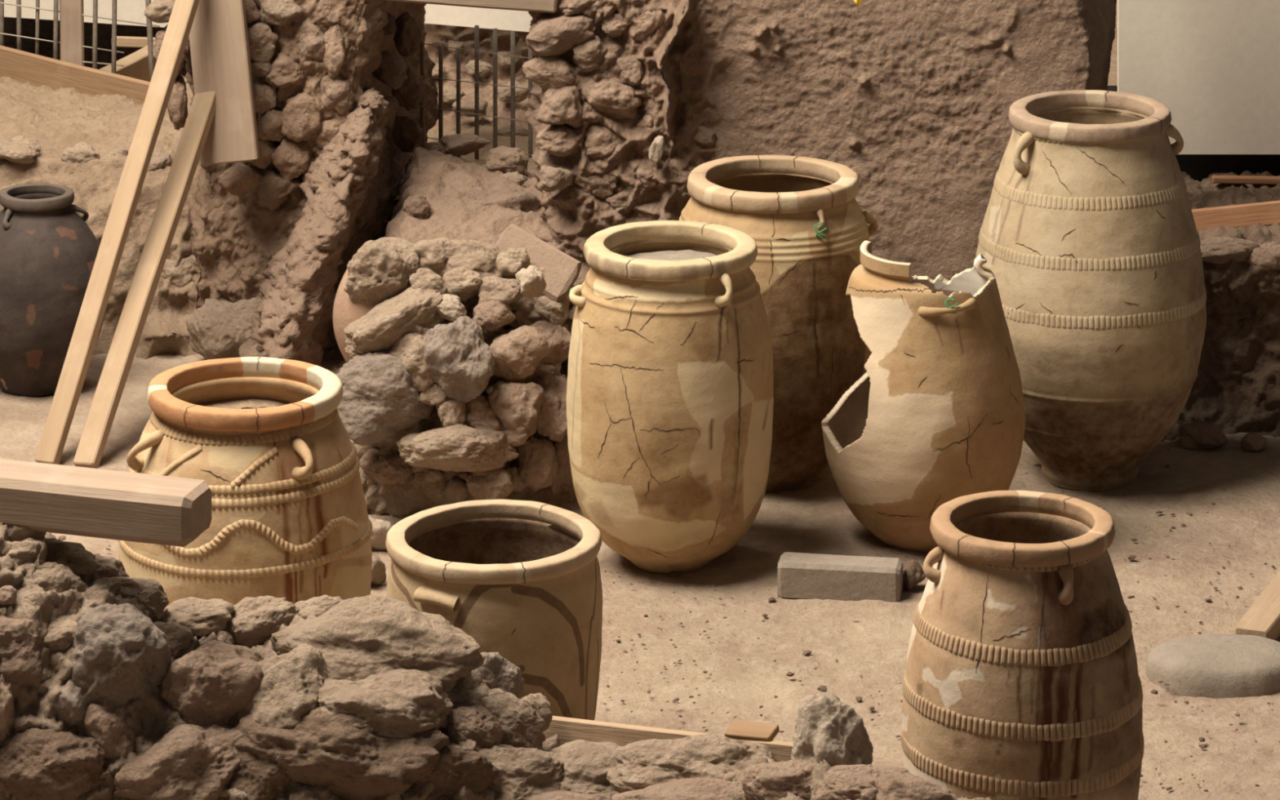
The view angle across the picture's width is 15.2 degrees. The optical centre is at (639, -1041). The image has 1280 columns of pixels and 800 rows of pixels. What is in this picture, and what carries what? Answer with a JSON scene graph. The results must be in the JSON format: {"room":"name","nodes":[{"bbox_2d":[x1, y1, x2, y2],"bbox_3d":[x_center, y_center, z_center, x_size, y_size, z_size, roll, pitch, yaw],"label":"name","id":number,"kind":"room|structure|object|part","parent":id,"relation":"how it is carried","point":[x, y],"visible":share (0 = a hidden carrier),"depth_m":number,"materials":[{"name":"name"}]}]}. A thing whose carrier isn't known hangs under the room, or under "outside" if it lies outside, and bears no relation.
{"room":"archaeological excavation site","nodes":[
{"label":"archaeological excavation site","id":0,"kind":"room"},
{"bbox_2d":[4,0,168,27],"bbox_3d":[-1.971,2.679,16.915,0.853,2.158,0.030,0,0,14],"label":"panel","id":1,"kind":"object","parent":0,"point":[133,11],"visible":0.5,"depth_m":16.88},
{"bbox_2d":[4,17,186,78],"bbox_3d":[-2.200,3.586,16.762,1.800,1.182,1.527,0,0,0],"label":"wall","id":2,"kind":"structure","parent":0,"point":[28,25],"depth_m":17.24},
{"bbox_2d":[0,75,201,359],"bbox_3d":[-1.748,3.941,15.132,1.014,0.632,1.659,0,0,0],"label":"dirt mound","id":3,"kind":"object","parent":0,"point":[72,139],"depth_m":14.64,"materials":[{"name":"brown soil"}]},
{"bbox_2d":[0,44,150,104],"bbox_3d":[-1.885,3.668,15.650,0.934,0.144,0.027,0,0,40],"label":"board","id":4,"kind":"object","parent":3,"relation":"on","point":[22,66],"visible":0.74,"depth_m":15.63,"materials":[{"name":"brown wood"}]},
{"bbox_2d":[0,0,159,81],"bbox_3d":[-1.864,3.507,15.834,0.584,0.497,0.184,0,0,9],"label":"iron railing","id":5,"kind":"object","parent":3,"relation":"on","point":[72,15],"visible":0.84,"depth_m":15.87,"materials":[{"name":"grey metal"}]},
{"bbox_3d":[-1.890,3.511,15.899,0.081,0.426,0.053,0,0,0],"label":"post","id":6,"kind":"part","parent":5,"relation":"part of","materials":[{"name":"grey wood"}]},
{"bbox_2d":[424,4,532,31],"bbox_3d":[-0.548,2.539,15.565,0.449,1.878,0.030,0,0,13],"label":"panel","id":7,"kind":"object","parent":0,"point":[455,15],"visible":0.7,"depth_m":15.54,"materials":[{"name":"beige wood"}]},
{"bbox_2d":[0,353,1279,799],"bbox_3d":[-0.100,4.198,11.550,5.600,0.054,6.700,0,0,0],"label":"floor","id":8,"kind":"structure","parent":0,"point":[1245,517],"depth_m":12.19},
{"bbox_2d":[0,377,8,391],"bbox_3d":[-1.849,4.153,14.028,0.066,0.106,0.076,0,0,0],"label":"loose stone","id":9,"kind":"object","parent":8,"relation":"on","point":[1,380],"visible":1,"depth_m":14.00,"materials":[{"name":"brown stone"}]},
{"bbox_2d":[0,183,106,395],"bbox_3d":[-1.778,3.913,14.089,0.414,0.573,0.412,0,0,-31],"label":"storage jar","id":10,"kind":"object","parent":8,"relation":"on","point":[48,251],"visible":0.82,"depth_m":13.93,"materials":[{"name":"black ceramic"}]},
{"bbox_3d":[-1.848,3.685,14.000,0.028,0.061,0.057,0,0,8],"label":"handle","id":11,"kind":"part","parent":10,"relation":"part of","materials":[{"name":"black ceramic"}]},
{"bbox_3d":[-1.661,3.699,14.114,0.075,0.066,0.033,0,0,-43],"label":"handle","id":12,"kind":"part","parent":10,"relation":"part of","materials":[{"name":"black ceramic"}]},
{"bbox_2d":[34,0,199,464],"bbox_3d":[-1.484,3.589,13.741,0.064,1.240,0.878,0,0,24],"label":"strut","id":13,"kind":"object","parent":8,"relation":"on","point":[91,316],"visible":0.97,"depth_m":13.68,"materials":[{"name":"brown wood"}]},
{"bbox_2d":[72,90,215,468],"bbox_3d":[-1.412,3.772,13.742,0.071,0.883,0.904,0,0,18],"label":"strut","id":14,"kind":"object","parent":8,"relation":"on","point":[123,347],"visible":0.98,"depth_m":13.70,"materials":[{"name":"brown wood"}]},
{"bbox_2d":[189,0,259,164],"bbox_3d":[-1.243,3.234,14.149,0.266,0.646,0.111,0,0,14],"label":"plank","id":15,"kind":"object","parent":14,"relation":"attached to","point":[219,42],"visible":0.98,"depth_m":14.12,"materials":[{"name":"grey wood"}]},
{"bbox_2d":[186,296,262,359],"bbox_3d":[-1.202,4.096,14.240,0.297,0.244,0.251,0,0,-29],"label":"boulder","id":16,"kind":"object","parent":8,"relation":"on","point":[217,329],"visible":0.5,"depth_m":14.14,"materials":[{"name":"beige stone"}]},
{"bbox_2d":[118,356,372,605],"bbox_3d":[-0.967,3.841,11.705,0.618,0.718,0.624,0,0,39],"label":"storage jar","id":17,"kind":"object","parent":8,"relation":"on","point":[273,450],"visible":0.73,"depth_m":11.49,"materials":[{"name":"ceramic"}]},
{"bbox_3d":[-1.196,3.612,11.580,0.094,0.107,0.059,0,0,0],"label":"handle","id":18,"kind":"part","parent":17,"relation":"part of","materials":[{"name":"ceramic"}]},
{"bbox_3d":[-0.814,3.604,11.480,0.046,0.093,0.093,0,0,-27],"label":"handle","id":19,"kind":"part","parent":17,"relation":"part of","materials":[{"name":"ceramic"}]},
{"bbox_2d":[144,0,438,366],"bbox_3d":[-1.046,3.350,14.476,0.860,1.801,1.508,0,0,0],"label":"stone wall","id":20,"kind":"structure","parent":8,"relation":"on","point":[339,86],"depth_m":14.25,"materials":[{"name":"beige stone"}]},
{"bbox_2d":[362,480,385,503],"bbox_3d":[-0.671,4.147,12.960,0.163,0.121,0.123,0,0,31],"label":"loose stone","id":21,"kind":"object","parent":8,"relation":"on","point":[365,488],"visible":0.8,"depth_m":12.92,"materials":[{"name":"brown stone"}]},
{"bbox_2d":[370,552,386,585],"bbox_3d":[-0.702,4.159,12.366,0.072,0.093,0.084,0,0,30],"label":"loose stone","id":22,"kind":"object","parent":8,"relation":"on","point":[378,570],"visible":0.49,"depth_m":12.36,"materials":[{"name":"brown stone"}]},
{"bbox_2d":[368,516,391,550],"bbox_3d":[-0.698,4.165,12.655,0.090,0.081,0.089,0,0,0],"label":"loose stone","id":23,"kind":"object","parent":8,"relation":"on","point":[380,528],"visible":0.58,"depth_m":12.62,"materials":[{"name":"beige stone"}]},
{"bbox_2d":[336,236,577,518],"bbox_3d":[-0.506,3.870,13.040,0.702,0.801,0.738,0,0,3],"label":"mound","id":24,"kind":"object","parent":8,"relation":"on","point":[455,389],"visible":0.96,"depth_m":12.84,"materials":[{"name":"beige stone"}]},
{"bbox_2d":[333,268,376,363],"bbox_3d":[-0.745,3.699,12.990,0.202,0.310,0.093,0,0,19],"label":"jar sherd","id":25,"kind":"object","parent":24,"relation":"in","point":[345,311],"visible":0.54,"depth_m":12.98,"materials":[{"name":"ceramic"}]},
{"bbox_2d":[494,223,582,302],"bbox_3d":[-0.288,3.567,13.088,0.268,0.172,0.087,0,0,35],"label":"stone slab","id":26,"kind":"object","parent":24,"relation":"on","point":[562,271],"visible":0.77,"depth_m":13.06,"materials":[{"name":"beige stone"}]},
{"bbox_2d":[385,499,602,720],"bbox_3d":[-0.339,3.925,11.099,0.510,0.551,0.510,0,0,0],"label":"pot","id":27,"kind":"object","parent":8,"relation":"on","point":[522,579],"visible":0.6,"depth_m":10.94,"materials":[{"name":"ceramic"}]},
{"bbox_2d":[0,522,991,799],"bbox_3d":[-0.322,3.797,10.175,2.704,0.900,1.168,0,0,19],"label":"wall","id":28,"kind":"structure","parent":8,"relation":"on","point":[109,690],"depth_m":10.18,"materials":[{"name":"beige stone"}]},
{"bbox_2d":[0,458,211,546],"bbox_3d":[-1.428,3.366,10.505,1.000,0.111,0.151,0,0,17],"label":"timber beam","id":29,"kind":"structure","parent":28,"relation":"on","point":[75,500],"depth_m":10.37,"materials":[{"name":"grey wood"}]},
{"bbox_2d":[542,715,793,762],"bbox_3d":[0.047,4.014,10.520,0.825,0.346,0.025,0,0,37],"label":"board","id":30,"kind":"object","parent":8,"relation":"on","point":[566,729],"visible":0.24,"depth_m":10.58,"materials":[{"name":"brown wood"}]},
{"bbox_2d":[724,720,779,742],"bbox_3d":[0.243,3.850,10.390,0.116,0.041,0.052,0,0,32],"label":"wood offcut","id":31,"kind":"object","parent":30,"relation":"on","point":[737,730],"visible":0.91,"depth_m":10.38,"materials":[{"name":"brown wood"}]},
{"bbox_2d":[57,463,1279,794],"bbox_3d":[-0.013,4.198,12.156,3.531,0.048,2.494,0,0,0],"label":"pebbles","id":32,"kind":"object","parent":8,"relation":"on","point":[821,688],"depth_m":11.85,"materials":[{"name":"stone"}]},
{"bbox_2d":[566,220,773,573],"bbox_3d":[0.078,3.780,12.545,0.544,0.839,0.545,0,0,0],"label":"storage jar","id":33,"kind":"object","parent":8,"relation":"on","point":[670,384],"visible":0.98,"depth_m":12.34,"materials":[{"name":"beige ceramic"}]},
{"bbox_3d":[-0.162,3.494,12.505,0.046,0.043,0.090,0,0,0],"label":"handle","id":34,"kind":"part","parent":33,"relation":"part of","materials":[{"name":"beige ceramic"}]},
{"bbox_3d":[0.216,3.437,12.358,0.045,0.096,0.068,0,0,-34],"label":"handle","id":35,"kind":"part","parent":33,"relation":"part of","materials":[{"name":"beige ceramic"}]},
{"bbox_2d":[679,155,878,492],"bbox_3d":[0.363,3.773,13.176,0.556,0.854,0.554,0,0,19],"label":"storage jar","id":36,"kind":"object","parent":8,"relation":"on","point":[808,227],"visible":0.5,"depth_m":12.96,"materials":[{"name":"brown ceramic"}]},
{"bbox_3d":[0.487,3.416,12.977,0.024,0.065,0.044,0,0,-18],"label":"handle","id":37,"kind":"part","parent":36,"relation":"part of","materials":[{"name":"brown ceramic"}]},
{"bbox_3d":[0.631,3.483,13.175,0.041,0.079,0.055,0,0,31],"label":"handle","id":38,"kind":"part","parent":36,"relation":"part of","materials":[{"name":"brown ceramic"}]},
{"bbox_2d":[777,551,902,602],"bbox_3d":[0.515,4.159,12.284,0.315,0.098,0.099,0,0,8],"label":"stone block","id":39,"kind":"object","parent":8,"relation":"on","point":[800,575],"visible":1,"depth_m":12.24,"materials":[{"name":"grey stone"}]},
{"bbox_2d":[902,559,925,590],"bbox_3d":[0.703,4.166,12.325,0.071,0.077,0.078,0,0,0],"label":"loose stone","id":40,"kind":"object","parent":8,"relation":"on","point":[913,574],"visible":0.98,"depth_m":12.30,"materials":[{"name":"brown stone"}]},
{"bbox_2d":[821,240,1025,552],"bbox_3d":[0.752,3.811,12.705,0.540,0.778,0.534,0,0,0],"label":"jar","id":41,"kind":"object","parent":8,"relation":"on","point":[935,417],"visible":0.91,"depth_m":12.51,"materials":[{"name":"ceramic"}]},
{"bbox_3d":[0.809,3.530,12.514,0.163,0.039,0.048,0,0,-16],"label":"lug handle","id":42,"kind":"part","parent":41,"relation":"part of","materials":[{"name":"ceramic"}]},
{"bbox_2d":[900,490,1144,799],"bbox_3d":[0.834,3.797,10.419,0.527,0.807,0.533,0,0,0],"label":"storage jar","id":43,"kind":"object","parent":8,"relation":"on","point":[1021,680],"visible":0.99,"depth_m":10.23,"materials":[{"name":"ceramic"}]},
{"bbox_3d":[0.640,3.482,10.375,0.054,0.076,0.057,0,0,0],"label":"handle","id":44,"kind":"part","parent":43,"relation":"part of","materials":[{"name":"ceramic"}]},
{"bbox_3d":[0.911,3.477,10.242,0.037,0.089,0.055,0,0,0],"label":"handle","id":45,"kind":"part","parent":43,"relation":"part of","materials":[{"name":"ceramic"}]},
{"bbox_2d":[975,89,1206,491],"bbox_3d":[1.245,3.688,13.241,0.642,1.023,0.651,0,0,-15],"label":"storage jar","id":46,"kind":"object","parent":8,"relation":"on","point":[1089,239],"visible":0.91,"depth_m":13.01,"materials":[{"name":"ceramic"}]},
{"bbox_3d":[1.053,3.269,13.097,0.074,0.120,0.040,0,0,-40],"label":"handle","id":47,"kind":"part","parent":46,"relation":"part of","materials":[{"name":"ceramic"}]},
{"bbox_3d":[1.472,3.257,13.204,0.048,0.107,0.093,0,0,28],"label":"handle","id":48,"kind":"part","parent":46,"relation":"part of","materials":[{"name":"ceramic"}]},
{"bbox_2d":[1177,420,1227,450],"bbox_3d":[1.586,4.166,13.486,0.139,0.078,0.101,0,0,0],"label":"loose stone","id":49,"kind":"object","parent":8,"relation":"on","point":[1202,435],"visible":1,"depth_m":13.47,"materials":[{"name":"brown stone"}]},
{"bbox_2d":[1146,633,1279,698],"bbox_3d":[1.431,4.179,11.732,0.381,0.078,0.293,0,0,0],"label":"flat stone","id":50,"kind":"object","parent":8,"relation":"on","point":[1215,666],"visible":1,"depth_m":11.64,"materials":[{"name":"beige stone"}]},
{"bbox_2d":[1240,431,1266,452],"bbox_3d":[1.730,4.178,13.473,0.068,0.052,0.068,0,0,38],"label":"loose stone","id":51,"kind":"object","parent":8,"relation":"on","point":[1255,442],"visible":1,"depth_m":13.46,"materials":[{"name":"brown stone"}]},
{"bbox_2d":[1235,571,1279,640],"bbox_3d":[1.679,4.172,12.277,0.086,0.057,0.866,0,0,22],"label":"plank","id":52,"kind":"object","parent":8,"relation":"on","point":[1262,619],"visible":0.84,"depth_m":11.97,"materials":[{"name":"brown wood"}]},
{"bbox_2d":[392,0,1117,199],"bbox_3d":[0.150,3.929,17.025,6.100,0.389,4.950,0,0,0],"label":"floor","id":53,"kind":"structure","parent":0,"point":[486,132],"depth_m":15.24,"materials":[{"name":"brown soil"}]},
{"bbox_2d":[98,41,156,81],"bbox_3d":[-1.723,3.820,16.375,0.080,0.190,0.680,0,0,15],"label":"plank","id":54,"kind":"object","parent":53,"relation":"on","point":[136,64],"visible":0.22,"depth_m":16.29,"materials":[{"name":"brown wood"}]},
{"bbox_2d":[116,35,155,48],"bbox_3d":[-1.768,3.782,16.710,0.157,0.036,0.020,0,0,7],"label":"batten","id":55,"kind":"object","parent":54,"relation":"attached to","point":[122,42],"visible":0.58,"depth_m":16.70,"materials":[{"name":"brown wood"}]},
{"bbox_2d":[418,25,533,159],"bbox_3d":[-0.528,3.601,15.043,0.403,0.494,0.028,0,0,0],"label":"iron railing","id":56,"kind":"object","parent":53,"relation":"on","point":[441,46],"visible":0.68,"depth_m":15.04,"materials":[{"name":"metal"}]},
{"bbox_2d":[423,23,536,137],"bbox_3d":[-0.575,3.600,15.543,1.374,0.456,0.585,0,0,0],"label":"stone wall","id":57,"kind":"structure","parent":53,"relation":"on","point":[451,36],"depth_m":15.62,"materials":[{"name":"beige stone"}]},
{"bbox_2d":[522,0,1116,377],"bbox_3d":[0.553,3.350,13.908,1.797,1.802,0.486,0,0,-7],"label":"wall","id":58,"kind":"structure","parent":0,"point":[628,98],"depth_m":13.80,"materials":[{"name":"stone"}]},
{"bbox_2d":[320,133,551,374],"bbox_3d":[-0.620,3.932,14.276,0.760,0.625,1.468,0,0,0],"label":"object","id":59,"kind":"structure","parent":58,"relation":"attached to","point":[441,194],"depth_m":14.20,"materials":[{"name":"soil"}]},
{"bbox_2d":[386,0,559,13],"bbox_3d":[-0.561,2.999,13.930,0.675,0.103,0.107,0,0,12],"label":"lintel beam","id":60,"kind":"structure","parent":58,"relation":"attached to","point":[538,6],"depth_m":13.84,"materials":[{"name":"brown wood"}]},
{"bbox_2d":[853,0,862,5],"bbox_3d":[0.627,2.996,13.766,0.024,0.032,0.008,0,0,0],"label":"leaf","id":61,"kind":"object","parent":58,"relation":"attached to","point":[857,2],"visible":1,"depth_m":13.76,"materials":[{"name":"yellow plant"}]},
{"bbox_2d":[1117,0,1279,154],"bbox_3d":[1.750,2.417,14.565,0.589,2.434,0.030,0,0,0],"label":"panel","id":62,"kind":"object","parent":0,"point":[1215,64],"visible":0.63,"depth_m":14.55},
{"bbox_2d":[1160,170,1279,441],"bbox_3d":[1.980,3.936,14.088,1.252,0.628,1.079,0,0,0],"label":"wall","id":63,"kind":"structure","parent":0,"point":[1236,387],"depth_m":13.66,"materials":[{"name":"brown stone"}]},
{"bbox_2d":[1106,85,1279,182],"bbox_3d":[1.914,3.727,14.740,1.300,0.500,0.060,0,0,0],"label":"trim","id":64,"kind":"structure","parent":63,"relation":"attached to","point":[1198,167],"depth_m":14.71,"materials":[{"name":"black"}]},
{"bbox_2d":[1191,200,1279,231],"bbox_3d":[1.765,3.620,13.790,0.350,0.106,0.038,0,0,3],"label":"rail","id":65,"kind":"object","parent":63,"relation":"on","point":[1265,213],"visible":0.96,"depth_m":13.78,"materials":[{"name":"red wood"}]},
{"bbox_2d":[1211,175,1279,184],"bbox_3d":[1.889,3.705,14.521,0.304,0.026,0.032,0,0,0],"label":"rail","id":66,"kind":"object","parent":63,"relation":"on","point":[1251,180],"visible":1,"depth_m":14.51,"materials":[{"name":"red wood"}]}
]}

